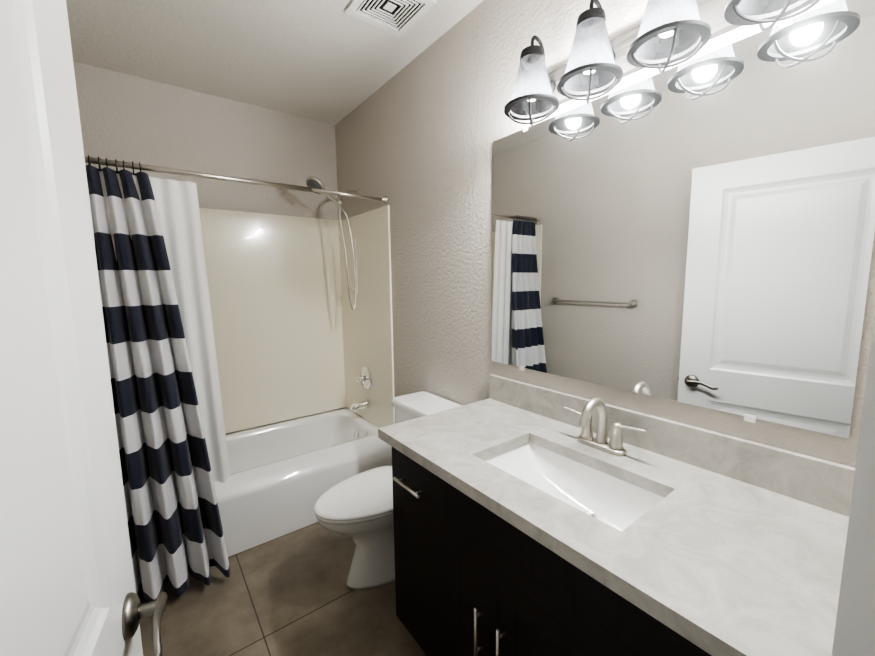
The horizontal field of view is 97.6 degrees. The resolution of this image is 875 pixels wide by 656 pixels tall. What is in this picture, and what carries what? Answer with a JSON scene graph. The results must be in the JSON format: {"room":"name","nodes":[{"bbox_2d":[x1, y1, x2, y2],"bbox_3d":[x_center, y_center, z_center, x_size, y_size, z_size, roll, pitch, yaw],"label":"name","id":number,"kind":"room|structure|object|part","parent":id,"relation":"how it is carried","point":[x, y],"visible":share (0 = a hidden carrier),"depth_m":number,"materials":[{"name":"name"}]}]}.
{"room":"bathroom","nodes":[
{"label":"bathroom","id":0,"kind":"room"},
{"bbox_2d":[73,61,345,433],"bbox_3d":[-1.413,-0.198,2.679,1.524,2.610,0.120,-6,9,-37],"label":"wall","id":1,"kind":"structure","parent":0,"point":[129,118],"depth_m":2.46,"materials":[{"name":"grey paint"}]},
{"bbox_2d":[66,0,483,124],"bbox_3d":[-0.173,-1.338,0.875,1.764,0.060,4.270,-6,9,-37],"label":"ceiling","id":2,"kind":"structure","parent":0,"point":[331,62],"depth_m":1.94,"materials":[{"name":"white paint"}]},
{"bbox_2d":[345,0,436,36],"bbox_3d":[-0.207,-1.398,1.667,0.290,0.010,0.290,-6,9,-37],"label":"ceiling vent","id":3,"kind":"object","parent":2,"relation":"in","point":[399,18],"visible":1,"depth_m":1.70,"materials":[{"name":"white"}]},
{"bbox_2d":[139,522,426,655],"bbox_3d":[-0.141,1.312,1.198,1.764,0.060,4.270,-6,9,-37],"label":"floor","id":4,"kind":"structure","parent":0,"point":[291,594],"depth_m":1.67,"materials":[{"name":"tile"}]},
{"bbox_2d":[199,176,394,556],"bbox_3d":[-1.132,0.104,2.348,1.521,2.083,0.793,-6,9,-37],"label":"bathtub","id":5,"kind":"object","parent":4,"relation":"on","point":[301,314],"visible":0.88,"depth_m":2.70,"materials":[{"name":"white ceramic"}]},
{"bbox_2d":[314,391,461,589],"bbox_3d":[-0.234,0.804,1.886,0.745,0.784,0.448,-6,9,-37],"label":"toilet","id":6,"kind":"object","parent":4,"relation":"on","point":[357,509],"visible":0.35,"depth_m":1.78,"materials":[{"name":"white ceramic"}]},
{"bbox_3d":[-0.316,0.786,1.821,0.540,0.040,0.384,-6,9,-37],"label":"seat","id":7,"kind":"part","parent":6,"relation":"part of","materials":[{"name":"white ceramic"}]},
{"bbox_3d":[-0.236,0.996,1.905,0.712,0.398,0.374,-6,9,-37],"label":"bowl","id":8,"kind":"part","parent":6,"relation":"part of","materials":[{"name":"white ceramic"}]},
{"bbox_3d":[-0.032,0.585,2.015,0.233,0.385,0.448,-6,9,-37],"label":"tank","id":9,"kind":"part","parent":6,"relation":"part of","materials":[{"name":"white ceramic"}]},
{"bbox_2d":[378,374,854,655],"bbox_3d":[0.379,0.752,1.178,0.622,1.045,1.202,-6,9,-37],"label":"bathroom vanity","id":10,"kind":"object","parent":4,"relation":"on","point":[531,520],"visible":1,"depth_m":0.97,"materials":[{"name":"white stone"}]},
{"bbox_3d":[-0.097,0.532,1.288,0.033,0.011,0.151,-6,9,-37],"label":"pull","id":11,"kind":"part","parent":10,"relation":"part of","materials":[{"name":"silver metal"}]},
{"bbox_3d":[-0.061,0.530,1.316,0.019,0.153,0.326,-6,9,-37],"label":"drawer","id":12,"kind":"part","parent":10,"relation":"part of","materials":[{"name":"brown wood"}]},
{"bbox_3d":[-0.057,0.876,1.358,0.019,0.515,0.326,-6,9,-37],"label":"door","id":13,"kind":"part","parent":10,"relation":"part of","materials":[{"name":"brown wood"}]},
{"bbox_3d":[0.110,0.901,1.140,0.019,0.515,0.210,-6,9,-37],"label":"door","id":14,"kind":"part","parent":10,"relation":"part of","materials":[{"name":"brown wood"}]},
{"bbox_3d":[0.113,0.834,1.050,0.033,0.154,0.011,-6,9,-37],"label":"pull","id":15,"kind":"part","parent":10,"relation":"part of","materials":[{"name":"silver metal"}]},
{"bbox_3d":[0.163,0.841,0.985,0.033,0.154,0.011,-6,9,-37],"label":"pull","id":16,"kind":"part","parent":10,"relation":"part of","materials":[{"name":"silver metal"}]},
{"bbox_3d":[0.242,0.920,0.967,0.019,0.515,0.214,-6,9,-37],"label":"door","id":17,"kind":"part","parent":10,"relation":"part of","materials":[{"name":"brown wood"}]},
{"bbox_2d":[484,442,663,531],"bbox_3d":[0.366,0.510,1.117,0.293,0.130,0.496,-6,9,-37],"label":"sink","id":18,"kind":"object","parent":10,"relation":"in","point":[616,500],"depth_m":1.21,"materials":[{"name":"white ceramic"}]},
{"bbox_3d":[0.426,0.947,0.727,0.019,0.515,0.378,-6,9,-37],"label":"door","id":19,"kind":"part","parent":10,"relation":"part of","materials":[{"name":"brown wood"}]},
{"bbox_2d":[563,398,645,455],"bbox_3d":[0.496,0.307,1.216,0.147,0.173,0.279,-6,9,-37],"label":"faucet","id":20,"kind":"object","parent":10,"relation":"on","point":[584,443],"depth_m":1.23,"materials":[{"name":"silver metal"}]},
{"bbox_3d":[0.422,0.601,0.684,0.019,0.153,0.378,-6,9,-37],"label":"drawer","id":21,"kind":"part","parent":10,"relation":"part of","materials":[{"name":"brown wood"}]},
{"bbox_2d":[335,0,874,467],"bbox_3d":[0.497,-0.081,1.530,0.120,2.610,4.270,-6,9,-37],"label":"wall","id":22,"kind":"structure","parent":0,"point":[417,136],"depth_m":1.86,"materials":[{"name":"grey paint"}]},
{"bbox_2d":[504,0,819,125],"bbox_3d":[0.541,-0.831,1.075,0.227,0.291,0.846,-6,9,-37],"label":"sconce","id":23,"kind":"object","parent":22,"relation":"attached to","point":[665,34],"visible":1,"depth_m":1.09,"materials":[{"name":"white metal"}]},
{"bbox_2d":[489,374,854,516],"bbox_3d":[0.613,0.326,1.309,0.021,0.110,1.202,-6,9,-37],"label":"backsplash","id":24,"kind":"structure","parent":22,"relation":"attached to","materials":[{"name":"stone"}]},
{"bbox_2d":[492,0,874,438],"bbox_3d":[0.592,-0.277,1.268,0.008,0.990,1.138,-6,9,-37],"label":"mirror","id":25,"kind":"object","parent":22,"relation":"attached to","point":[699,231],"visible":0.92,"depth_m":1.05,"materials":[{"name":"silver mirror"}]},
{"bbox_3d":[-0.812,0.055,0.544,0.120,2.610,4.270,-6,9,-37],"label":"wall","id":26,"kind":"structure","parent":0,"visible":0},
{"bbox_2d":[84,155,387,601],"bbox_3d":[-0.852,0.183,1.986,1.518,1.907,0.324,-6,9,-37],"label":"shower curtain","id":27,"kind":"object","parent":26,"relation":"attached to","point":[158,327],"visible":0.73,"depth_m":1.73,"materials":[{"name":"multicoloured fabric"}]},
{"bbox_3d":[-0.933,-0.748,1.966,1.518,0.052,0.052,-6,9,-37],"label":"rod","id":28,"kind":"part","parent":27,"relation":"part of","materials":[{"name":"silver metal"}]},
{"bbox_3d":[-0.178,0.401,-0.125,0.030,2.070,0.142,-6,9,-37],"label":"door frame","id":29,"kind":"structure","parent":0,"visible":0},
{"bbox_2d":[0,0,142,655],"bbox_3d":[-0.423,0.354,0.351,0.035,2.030,0.889,-4,8,-27],"label":"door","id":30,"kind":"structure","parent":29,"relation":"attached to","point":[67,583],"depth_m":0.52,"materials":[{"name":"white wood"}]},
{"bbox_2d":[122,592,167,655],"bbox_3d":[-0.573,0.546,0.665,0.171,0.076,0.176,-4,8,-28],"label":"door handle","id":31,"kind":"object","parent":30,"relation":"attached to","point":[134,611],"depth_m":0.70,"materials":[{"name":"silver metal"}]},
{"bbox_3d":[0.781,0.033,0.568,0.600,2.610,0.115,-6,9,-37],"label":"wall","id":32,"kind":"structure","parent":0,"visible":0},
{"bbox_2d":[832,316,874,655],"bbox_3d":[0.538,0.327,0.414,0.020,2.070,0.142,-6,9,-37],"label":"door frame","id":33,"kind":"structure","parent":32,"relation":"attached to","point":[854,633],"depth_m":0.45,"materials":[{"name":"white wood"}]}
]}

